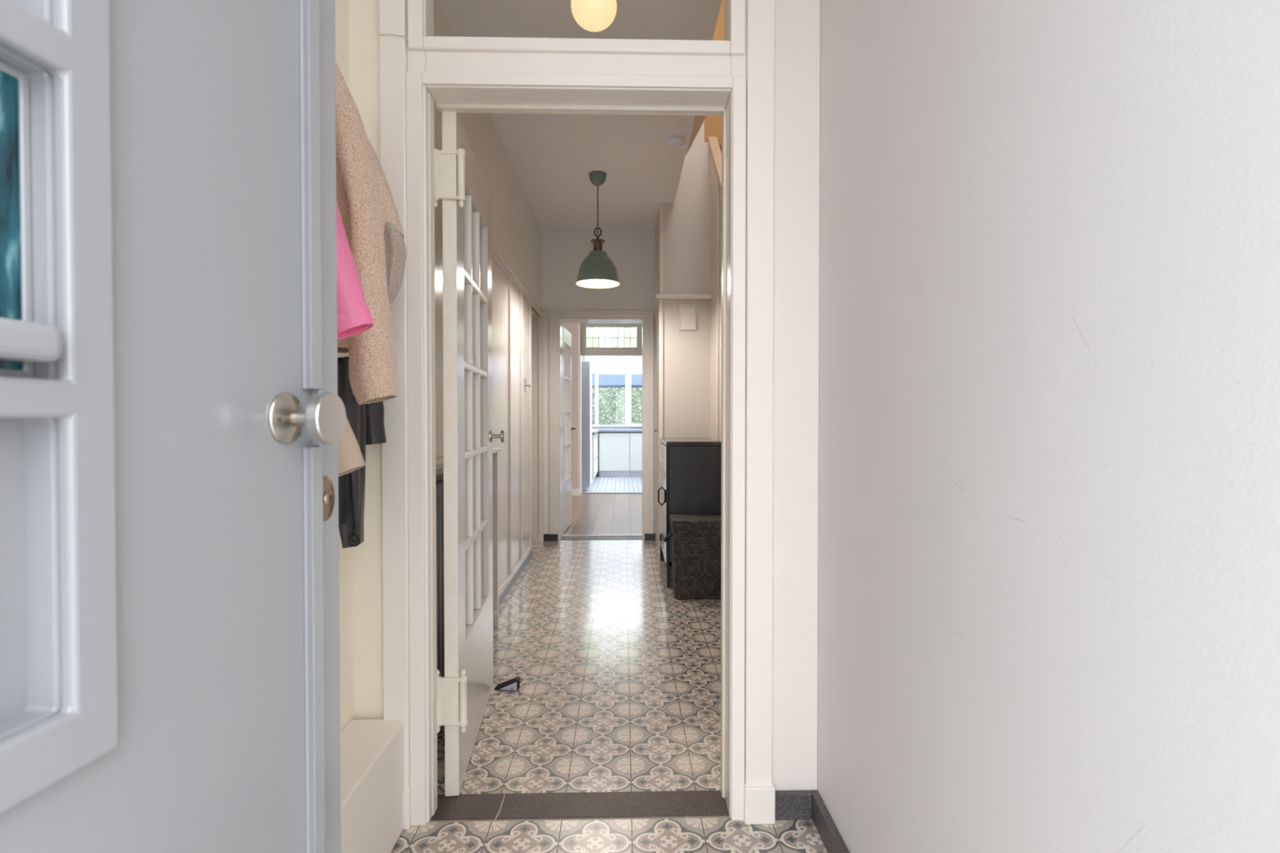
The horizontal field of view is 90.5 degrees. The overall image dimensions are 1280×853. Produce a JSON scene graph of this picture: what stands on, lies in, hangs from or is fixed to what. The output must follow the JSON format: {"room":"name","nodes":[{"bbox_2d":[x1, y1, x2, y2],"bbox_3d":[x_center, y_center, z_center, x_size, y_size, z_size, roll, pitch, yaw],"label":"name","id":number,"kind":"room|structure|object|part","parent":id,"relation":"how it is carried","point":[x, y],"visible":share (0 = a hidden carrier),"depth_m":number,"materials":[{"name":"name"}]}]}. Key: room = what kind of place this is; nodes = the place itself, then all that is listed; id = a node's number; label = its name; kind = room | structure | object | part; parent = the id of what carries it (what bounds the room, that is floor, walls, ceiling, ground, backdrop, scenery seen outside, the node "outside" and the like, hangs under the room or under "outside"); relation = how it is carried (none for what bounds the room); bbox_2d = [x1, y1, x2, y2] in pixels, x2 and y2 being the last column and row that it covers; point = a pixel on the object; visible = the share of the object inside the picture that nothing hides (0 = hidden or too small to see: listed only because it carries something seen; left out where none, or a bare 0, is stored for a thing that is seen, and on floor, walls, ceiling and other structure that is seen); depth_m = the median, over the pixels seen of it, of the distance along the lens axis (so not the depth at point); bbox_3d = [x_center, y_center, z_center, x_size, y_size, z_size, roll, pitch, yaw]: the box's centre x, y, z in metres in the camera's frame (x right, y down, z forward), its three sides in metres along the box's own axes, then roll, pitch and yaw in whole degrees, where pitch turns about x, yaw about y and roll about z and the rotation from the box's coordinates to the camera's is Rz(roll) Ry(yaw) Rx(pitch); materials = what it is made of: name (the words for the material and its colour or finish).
{"room":"entrance vestibule","nodes":[
{"label":"entrance vestibule","id":0,"kind":"room"},
{"bbox_2d":[334,0,544,731],"bbox_3d":[-1.147,-0.432,3.026,0.658,3.285,6.280,0,1,-1],"label":"wall","id":1,"kind":"structure","parent":0,"point":[513,301],"depth_m":4.05,"materials":[{"name":"white paint"}]},
{"bbox_2d":[337,417,365,476],"bbox_3d":[-0.667,-0.029,1.192,0.262,0.260,0.157,0,1,18],"label":"coat","id":2,"kind":"object","parent":1,"relation":"hanging from","point":[350,459],"visible":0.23,"depth_m":1.19,"materials":[{"name":"beige fabric"}]},
{"bbox_2d":[336,200,373,339],"bbox_3d":[-0.647,-0.329,1.167,0.272,0.332,0.159,0,1,16],"label":"jacket","id":3,"kind":"object","parent":1,"relation":"hanging from","point":[354,317],"visible":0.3,"depth_m":1.16,"materials":[{"name":"pink fabric"}]},
{"bbox_2d":[337,356,386,548],"bbox_3d":[-0.746,0.062,1.623,0.130,0.478,0.224,0,1,-1],"label":"jacket","id":4,"kind":"object","parent":1,"relation":"hanging from","point":[366,421],"visible":0.56,"depth_m":1.58,"materials":[{"name":"grey fabric"}]},
{"bbox_2d":[335,61,406,404],"bbox_3d":[-0.679,-0.466,1.476,0.271,0.828,0.273,0,1,-1],"label":"coat","id":5,"kind":"object","parent":1,"relation":"hanging from","point":[372,225],"visible":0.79,"depth_m":1.37,"materials":[{"name":"beige fabric"}]},
{"bbox_2d":[498,550,532,606],"bbox_3d":[-0.865,1.072,3.601,0.028,0.060,3.350,0,1,-1],"label":"baseboard","id":6,"kind":"structure","parent":1,"relation":"attached to","point":[501,597],"depth_m":4.41,"materials":[{"name":"grey wood"}]},
{"bbox_3d":[-0.856,1.022,3.600,0.014,0.040,3.350,0,1,-1],"label":"rail","id":7,"kind":"part","parent":1,"relation":"part of","materials":[{"name":"white paint"}]},
{"bbox_3d":[-0.856,-1.020,3.900,0.032,0.065,4.010,0,1,-1],"label":"rail","id":8,"kind":"part","parent":1,"relation":"part of","materials":[{"name":"white paint"}]},
{"bbox_2d":[524,379,530,391],"bbox_3d":[-0.876,-0.318,4.946,0.043,0.100,0.036,0,1,-1],"label":"door handle","id":9,"kind":"object","parent":1,"relation":"in","point":[526,385],"depth_m":4.93,"materials":[{"name":"grey metal"}]},
{"bbox_2d":[562,323,578,488],"bbox_3d":[-0.484,-0.427,9.411,5.700,2.885,0.250,0,1,-1],"label":"wall","id":10,"kind":"structure","parent":0,"point":[573,328],"depth_m":9.27,"materials":[{"name":"beige paint"}]},
{"bbox_2d":[572,488,580,496],"bbox_3d":[-2.053,0.968,9.257,2.355,0.100,0.020,0,1,-1],"label":"baseboard","id":11,"kind":"structure","parent":10,"relation":"attached to","point":[575,492],"depth_m":9.27,"materials":[{"name":"white paint"}]},
{"bbox_2d":[578,323,582,495],"bbox_3d":[-0.252,-0.277,9.416,1.295,2.585,0.275,0,1,-1],"label":"door frame","id":12,"kind":"structure","parent":10,"relation":"attached to","point":[580,356],"depth_m":9.28,"materials":[{"name":"white paint"}]},
{"bbox_2d":[580,323,641,355],"bbox_3d":[-0.256,-1.300,9.328,1.246,0.515,0.060,0,1,-1],"label":"window","id":13,"kind":"structure","parent":10,"relation":"in","point":[588,351],"depth_m":9.30,"materials":[{"name":"grey paint"}]},
{"bbox_2d":[437,539,720,794],"bbox_3d":[-0.373,1.157,3.955,2.050,0.120,4.020,0,1,-1],"label":"floor","id":14,"kind":"structure","parent":0,"point":[620,689],"depth_m":2.76,"materials":[{"name":"tile"}]},
{"bbox_2d":[435,479,444,677],"bbox_3d":[-0.797,0.664,2.817,0.046,0.900,1.151,0,1,-1],"label":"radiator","id":15,"kind":"object","parent":14,"relation":"on","point":[439,485],"visible":0.09,"depth_m":2.43,"materials":[{"name":"grey metal"}]},
{"bbox_2d":[435,448,500,628],"bbox_3d":[-0.789,0.623,2.741,0.082,0.985,1.500,0,1,-1],"label":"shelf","id":16,"kind":"object","parent":14,"relation":"on","point":[439,462],"visible":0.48,"depth_m":3.46,"materials":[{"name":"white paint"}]},
{"bbox_3d":[-0.812,0.622,3.472,0.068,0.964,0.022,0,1,-1],"label":"panel","id":17,"kind":"part","parent":16,"relation":"part of","materials":[{"name":"white paint"}]},
{"bbox_2d":[494,676,522,691],"bbox_3d":[-0.557,1.092,2.694,0.116,0.047,0.044,0,1,5],"label":"wedge","id":18,"kind":"object","parent":14,"relation":"on","point":[513,684],"visible":1,"depth_m":2.68,"materials":[{"name":"black"}]},
{"bbox_3d":[-0.557,1.094,2.676,0.076,0.036,0.003,0,1,5],"label":"plate","id":19,"kind":"part","parent":18,"relation":"part of","materials":[{"name":"silver metal"}]},
{"bbox_2d":[430,790,728,821],"bbox_3d":[-0.176,1.151,1.887,0.940,0.054,0.124,0,1,-1],"label":"doorsill","id":20,"kind":"structure","parent":14,"relation":"on","point":[711,802],"depth_m":1.88,"materials":[{"name":"stone"}]},
{"bbox_2d":[560,536,642,540],"bbox_3d":[-0.363,1.074,6.042,0.810,0.023,0.152,0,1,-1],"label":"doorsill","id":21,"kind":"structure","parent":14,"relation":"on","point":[577,538],"depth_m":6.03,"materials":[{"name":"brown stone"}]},
{"bbox_2d":[657,437,721,587],"bbox_3d":[0.333,0.591,4.699,0.440,0.990,0.848,0,1,-1],"label":"cabinet","id":22,"kind":"object","parent":14,"relation":"on","point":[690,468],"visible":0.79,"depth_m":4.28,"materials":[{"name":"grey"}]},
{"bbox_3d":[0.175,1.005,5.104,0.024,0.150,0.024,0,1,-1],"label":"leg","id":23,"kind":"part","parent":22,"relation":"part of","materials":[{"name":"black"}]},
{"bbox_3d":[0.169,0.527,4.904,0.016,0.804,0.412,0,1,-1],"label":"door","id":24,"kind":"part","parent":22,"relation":"part of","materials":[{"name":"grey paint"}]},
{"bbox_3d":[0.149,0.477,4.343,0.055,0.135,0.011,0,1,-1],"label":"handle","id":25,"kind":"part","parent":22,"relation":"part of","materials":[{"name":"black metal"}]},
{"bbox_3d":[0.180,0.533,4.484,0.016,0.804,0.412,0,1,-1],"label":"door","id":26,"kind":"part","parent":22,"relation":"part of","materials":[{"name":"grey paint"}]},
{"bbox_3d":[0.195,1.017,4.300,0.024,0.150,0.024,0,1,-1],"label":"leg","id":27,"kind":"part","parent":22,"relation":"part of","materials":[{"name":"black"}]},
{"bbox_2d":[663,514,720,599],"bbox_3d":[0.366,0.842,4.130,0.429,0.505,0.270,0,1,-1],"label":"laundry basket","id":28,"kind":"object","parent":14,"relation":"on","point":[695,539],"visible":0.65,"depth_m":4.01,"materials":[{"name":"black wicker"}]},
{"bbox_3d":[0.183,0.719,4.119,0.062,0.066,0.102,0,1,-1],"label":"handle","id":29,"kind":"part","parent":28,"relation":"part of","materials":[{"name":"black"}]},
{"bbox_3d":[0.390,0.616,4.128,0.381,0.053,0.270,0,1,-1],"label":"lid","id":30,"kind":"part","parent":28,"relation":"part of","materials":[{"name":"brown wicker"}]},
{"bbox_2d":[708,136,721,440],"bbox_3d":[0.628,-0.615,3.573,0.070,3.434,3.270,0,1,-1],"label":"wall","id":31,"kind":"structure","parent":14,"relation":"on","point":[714,148],"depth_m":4.86,"materials":[{"name":"beige paint"}]},
{"bbox_2d":[440,0,721,231],"bbox_3d":[-0.334,-1.915,4.030,1.275,0.250,4.270,0,1,-1],"label":"ceiling","id":32,"kind":"structure","parent":0,"point":[553,157],"depth_m":3.92,"materials":[{"name":"white paint"}]},
{"bbox_2d":[570,0,617,31],"bbox_3d":[-0.176,-1.645,2.422,0.176,0.241,0.176,0,1,-1],"label":"globe lamp","id":33,"kind":"object","parent":32,"relation":"hanging from","point":[593,15],"visible":1,"depth_m":2.38,"materials":[{"name":"white glass"}]},
{"bbox_2d":[576,170,619,288],"bbox_3d":[-0.301,-1.407,4.518,0.309,0.780,0.309,0,1,-1],"label":"pendant lamp","id":34,"kind":"object","parent":32,"relation":"hanging from","point":[597,270],"visible":1,"depth_m":4.46,"materials":[{"name":"green metal"}]},
{"bbox_3d":[-0.301,-1.132,4.522,0.309,0.230,0.309,0,1,-1],"label":"lamp shade","id":35,"kind":"part","parent":34,"relation":"part of","materials":[{"name":"green metal"}]},
{"bbox_3d":[-0.301,-1.541,4.516,0.006,0.341,0.006,0,1,21],"label":"cord","id":36,"kind":"part","parent":34,"relation":"part of","materials":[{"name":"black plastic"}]},
{"bbox_2d":[667,136,684,148],"bbox_3d":[0.223,-1.767,3.951,0.104,0.042,0.104,0,1,-1],"label":"smoke detector","id":37,"kind":"object","parent":32,"relation":"attached to","point":[673,142],"visible":1,"depth_m":3.92,"materials":[{"name":"white plastic"}]},
{"bbox_2d":[680,115,706,155],"bbox_3d":[0.419,-1.956,3.724,0.257,0.366,0.871,0,1,-4],"label":"soffit","id":38,"kind":"structure","parent":32,"relation":"attached to","point":[698,122],"depth_m":3.96,"materials":[{"name":"white paint"}]},
{"bbox_2d":[348,0,820,791],"bbox_3d":[-0.032,-0.314,1.865,1.570,2.885,0.120,0,1,-1],"label":"wall","id":39,"kind":"structure","parent":0,"point":[797,101],"depth_m":1.82,"materials":[{"name":"white paint"}]},
{"bbox_2d":[434,111,504,796],"bbox_3d":[-0.594,0.076,2.296,0.116,2.080,0.822,0,1,-2],"label":"door","id":40,"kind":"structure","parent":39,"relation":"in","point":[464,692],"depth_m":2.03,"materials":[{"name":"white paint"}]},
{"bbox_3d":[-0.574,-0.748,1.888,0.056,0.138,0.009,0,1,-1],"label":"plate","id":41,"kind":"part","parent":40,"relation":"part of","materials":[{"name":"white paint"}]},
{"bbox_3d":[-0.574,0.828,1.911,0.056,0.138,0.009,0,1,-1],"label":"plate","id":42,"kind":"part","parent":40,"relation":"part of","materials":[{"name":"white paint"}]},
{"bbox_2d":[376,0,775,829],"bbox_3d":[-0.173,-0.314,1.842,1.110,2.885,0.160,0,1,-1],"label":"door frame","id":43,"kind":"structure","parent":39,"relation":"attached to","point":[732,78],"depth_m":1.79,"materials":[{"name":"white paint"}]},
{"bbox_2d":[542,231,655,533],"bbox_3d":[-0.401,-0.377,6.047,5.700,2.885,0.240,0,1,-1],"label":"wall","id":44,"kind":"structure","parent":0,"point":[633,254],"depth_m":5.91,"materials":[{"name":"white paint"}]},
{"bbox_2d":[562,324,577,533],"bbox_3d":[-0.731,0.028,6.514,0.109,2.038,0.661,0,1,1],"label":"door","id":45,"kind":"structure","parent":44,"relation":"in","point":[567,428],"depth_m":6.53,"materials":[{"name":"white paint"}]},
{"bbox_2d":[531,306,655,541],"bbox_3d":[-0.642,0.000,5.724,1.600,2.140,0.905,0,1,-1],"label":"door frame","id":46,"kind":"structure","parent":44,"relation":"attached to","point":[556,318],"depth_m":5.91,"materials":[{"name":"white paint"}]},
{"bbox_3d":[-1.194,0.018,5.898,0.505,2.100,0.030,0,1,-1],"label":"panel","id":47,"kind":"part","parent":46,"relation":"part of","materials":[{"name":"white paint"}]},
{"bbox_3d":[-0.919,0.018,5.895,0.045,2.100,0.050,0,1,-1],"label":"post","id":48,"kind":"part","parent":46,"relation":"part of","materials":[{"name":"white paint"}]},
{"bbox_3d":[-0.382,-1.045,5.900,1.070,0.055,0.034,0,1,-1],"label":"picture rail","id":49,"kind":"part","parent":46,"relation":"part of","materials":[{"name":"white paint"}]},
{"bbox_2d":[543,533,655,541],"bbox_3d":[-0.372,1.036,5.931,1.050,0.062,0.033,0,1,-1],"label":"baseboard","id":50,"kind":"structure","parent":44,"relation":"attached to","point":[547,537],"depth_m":5.91,"materials":[{"name":"black stone"}]},
{"bbox_2d":[563,493,641,534],"bbox_3d":[-0.445,1.099,7.859,5.500,0.120,3.420,0,1,-1],"label":"floor","id":51,"kind":"structure","parent":0,"point":[592,513],"depth_m":7.57,"materials":[{"name":"brown wood"}]},
{"bbox_2d":[562,534,642,537],"bbox_3d":[-0.366,1.069,6.154,0.810,0.030,0.070,0,1,-1],"label":"doorsill","id":52,"kind":"structure","parent":51,"relation":"on","point":[563,535],"depth_m":6.13,"materials":[{"name":"white stone"}]},
{"bbox_2d":[391,817,827,852],"bbox_3d":[-0.094,1.205,0.769,1.750,0.120,2.106,0,1,-1],"label":"floor","id":53,"kind":"structure","parent":0,"point":[684,835],"depth_m":1.74,"materials":[{"name":"tile"}]},
{"bbox_2d":[340,719,404,852],"bbox_3d":[-0.718,0.989,0.970,0.153,0.305,1.645,0,1,-1],"label":"ledge","id":54,"kind":"object","parent":53,"relation":"on","point":[372,752],"visible":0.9,"depth_m":1.61,"materials":[{"name":"white paint"}]},
{"bbox_2d":[429,816,729,822],"bbox_3d":[-0.103,1.153,1.824,1.237,0.051,0.005,0,1,-1],"label":"strip","id":55,"kind":"object","parent":53,"relation":"on","point":[695,816],"visible":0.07,"depth_m":1.82,"materials":[{"name":"beige"}]},
{"bbox_2d":[582,474,641,492],"bbox_3d":[0.070,1.046,11.272,3.300,0.124,3.300,0,1,-1],"label":"floor","id":56,"kind":"structure","parent":0,"point":[599,484],"depth_m":10.83,"materials":[{"name":"wood"}]},
{"bbox_2d":[581,361,591,491],"bbox_3d":[-1.090,-0.004,10.102,0.622,2.010,0.650,0,1,-1],"label":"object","id":57,"kind":"object","parent":56,"relation":"on","point":[586,366],"visible":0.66,"depth_m":9.79,"materials":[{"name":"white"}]},
{"bbox_2d":[581,355,586,361],"bbox_3d":[-1.024,-1.068,9.988,0.350,0.120,0.350,0,1,-1],"label":"storage box","id":58,"kind":"object","parent":57,"relation":"on","point":[584,358],"visible":0.23,"depth_m":9.82,"materials":[{"name":"white"}]},
{"bbox_3d":[-0.789,-0.040,10.109,0.018,1.929,0.640,0,1,-1],"label":"door","id":59,"kind":"part","parent":57,"relation":"part of","materials":[{"name":"white wood"}]},
{"bbox_2d":[591,434,596,479],"bbox_3d":[-1.067,0.562,10.846,0.645,0.856,0.800,0,1,-1],"label":"base cabinet","id":60,"kind":"object","parent":56,"relation":"on","point":[593,436],"visible":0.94,"depth_m":10.46,"materials":[{"name":"white wood"}]},
{"bbox_3d":[-0.780,0.329,10.850,0.020,0.360,0.796,0,1,-1],"label":"drawer","id":61,"kind":"part","parent":60,"relation":"part of","materials":[{"name":"white"}]},
{"bbox_3d":[-0.780,0.689,10.855,0.020,0.350,0.796,0,1,-1],"label":"drawer","id":62,"kind":"part","parent":60,"relation":"part of","materials":[{"name":"white"}]},
{"bbox_2d":[591,429,641,434],"bbox_3d":[-0.058,0.088,11.595,2.740,0.040,2.260,0,1,-1],"label":"countertop","id":63,"kind":"structure","parent":60,"relation":"on","point":[593,431],"depth_m":12.06,"materials":[{"name":"grey"}]},
{"bbox_2d":[591,433,599,481],"bbox_3d":[-1.087,0.550,11.663,0.645,0.856,0.827,0,1,-1],"label":"base cabinet","id":64,"kind":"object","parent":56,"relation":"on","point":[597,434],"visible":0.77,"depth_m":11.70,"materials":[{"name":"white"}]},
{"bbox_3d":[-0.800,0.317,11.666,0.020,0.360,0.823,0,1,-1],"label":"drawer","id":65,"kind":"part","parent":64,"relation":"part of","materials":[{"name":"white wood"}]},
{"bbox_3d":[-0.800,0.677,11.672,0.020,0.350,0.823,0,1,-1],"label":"drawer","id":66,"kind":"part","parent":64,"relation":"part of","materials":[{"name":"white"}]},
{"bbox_2d":[582,492,641,493],"bbox_3d":[-0.253,1.017,9.590,1.270,0.032,0.045,0,1,-1],"label":"doorsill","id":67,"kind":"structure","parent":56,"relation":"on","point":[582,492],"depth_m":9.58,"materials":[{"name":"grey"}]},
{"bbox_2d":[599,431,629,476],"bbox_3d":[-0.497,0.538,12.411,0.583,0.856,0.620,0,1,-1],"label":"base cabinet","id":68,"kind":"object","parent":56,"relation":"on","point":[614,446],"visible":0.98,"depth_m":12.10,"materials":[{"name":"white"}]},
{"bbox_2d":[629,431,641,476],"bbox_3d":[0.096,0.538,12.426,0.597,0.856,0.620,0,1,-1],"label":"base cabinet","id":69,"kind":"object","parent":56,"relation":"on","point":[635,437],"visible":0.43,"depth_m":12.11,"materials":[{"name":"white"}]},
{"bbox_2d":[586,355,641,474],"bbox_3d":[0.070,-0.242,11.253,3.500,2.460,3.400,0,1,-1],"label":"wall","id":70,"kind":"structure","parent":0,"point":[598,362],"depth_m":12.73,"materials":[{"name":"white paint"}]},
{"bbox_2d":[591,369,641,426],"bbox_3d":[-0.116,-0.547,12.724,2.600,1.190,0.160,0,1,-1],"label":"window","id":71,"kind":"structure","parent":70,"relation":"in","point":[628,372],"depth_m":12.70,"materials":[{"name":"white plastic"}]},
{"bbox_2d":[598,373,625,415],"bbox_3d":[-0.564,-0.562,12.688,0.525,1.003,0.030,0,1,-1],"label":"blind","id":72,"kind":"object","parent":71,"relation":"attached to","point":[598,373],"visible":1,"depth_m":12.69,"materials":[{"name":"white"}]},
{"bbox_2d":[631,373,641,377],"bbox_3d":[0.060,-1.024,12.697,0.452,0.080,0.030,0,1,-1],"label":"blind","id":73,"kind":"object","parent":71,"relation":"attached to","point":[633,374],"visible":0.41,"depth_m":12.68,"materials":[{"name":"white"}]},
{"bbox_2d":[591,373,641,387],"bbox_3d":[-0.130,-0.976,13.268,3.040,0.296,0.680,0,1,-1],"label":"awning","id":74,"kind":"object","parent":70,"relation":"attached to","point":[636,382],"visible":0.2,"depth_m":13.43,"materials":[{"name":"blue fabric"}]},
{"bbox_2d":[651,0,724,559],"bbox_3d":[0.851,-1.605,4.064,1.395,5.400,4.470,0,1,-1],"label":"wall","id":75,"kind":"structure","parent":0,"point":[681,308],"depth_m":5.15,"materials":[{"name":"grey paint"}]},
{"bbox_3d":[0.172,-0.361,5.164,0.035,2.880,0.054,0,1,-1],"label":"corner post","id":76,"kind":"part","parent":75,"relation":"part of","materials":[{"name":"white paint"}]},
{"bbox_3d":[0.343,-1.055,5.520,0.450,0.033,0.830,0,1,-1],"label":"moulding","id":77,"kind":"part","parent":75,"relation":"part of","materials":[{"name":"white paint"}]},
{"bbox_3d":[0.383,-0.885,5.139,0.137,0.202,0.018,0,1,-1],"label":"panel frame","id":78,"kind":"part","parent":75,"relation":"part of","materials":[{"name":"white paint"}]},
{"bbox_3d":[0.383,-0.885,5.142,0.121,0.182,0.012,0,1,-1],"label":"access panel","id":79,"kind":"part","parent":75,"relation":"part of","materials":[{"name":"white paint"}]},
{"bbox_2d":[817,0,1279,852],"bbox_3d":[0.607,-0.251,0.939,0.140,2.985,2.015,0,1,-1],"label":"wall","id":80,"kind":"structure","parent":0,"point":[1049,384],"depth_m":0.83,"materials":[{"name":"white paint"}]},
{"bbox_2d":[775,790,849,852],"bbox_3d":[0.472,1.105,0.894,0.132,0.075,1.890,0,1,-1],"label":"baseboard","id":81,"kind":"structure","parent":80,"relation":"attached to","point":[793,805],"depth_m":1.81,"materials":[{"name":"stone"}]},
{"bbox_3d":[0.005,-1.591,-0.214,6.000,5.700,0.220,0,1,-1],"label":"wall","id":82,"kind":"structure","parent":0,"visible":0},
{"bbox_2d":[0,0,346,852],"bbox_3d":[-0.390,0.045,0.323,0.097,2.188,0.860,0,1,5],"label":"door","id":83,"kind":"structure","parent":82,"relation":"in","point":[173,415],"depth_m":0.51,"materials":[{"name":"grey paint"}]},
{"bbox_3d":[-0.419,-0.128,0.237,0.004,0.195,0.356,0,1,5],"label":"pane","id":84,"kind":"part","parent":83,"relation":"part of","materials":[{"name":"teal glass"}]},
{"bbox_3d":[-0.433,-0.353,0.235,0.020,1.089,0.360,0,1,5],"label":"panel","id":85,"kind":"part","parent":83,"relation":"part of","materials":[{"name":"grey paint"}]},
{"bbox_3d":[-0.357,0.082,0.721,0.004,0.050,0.032,0,1,5],"label":"lock plate","id":86,"kind":"part","parent":83,"relation":"part of","materials":[{"name":"gold metal"}]},
{"label":"outside","id":87,"kind":"structure","parent":0,"visible":0},
{"bbox_3d":[-0.906,0.771,36.479,50.000,0.280,47.050,0,1,-1],"label":"garden","id":88,"kind":"object","parent":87,"visible":0},
{"bbox_2d":[591,387,641,424],"bbox_3d":[-0.396,-0.128,15.783,6.036,2.142,0.625,0,1,-1],"label":"hedge","id":89,"kind":"object","parent":88,"relation":"on","point":[636,393],"visible":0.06,"depth_m":15.73,"materials":[{"name":"green plant"}]}
]}

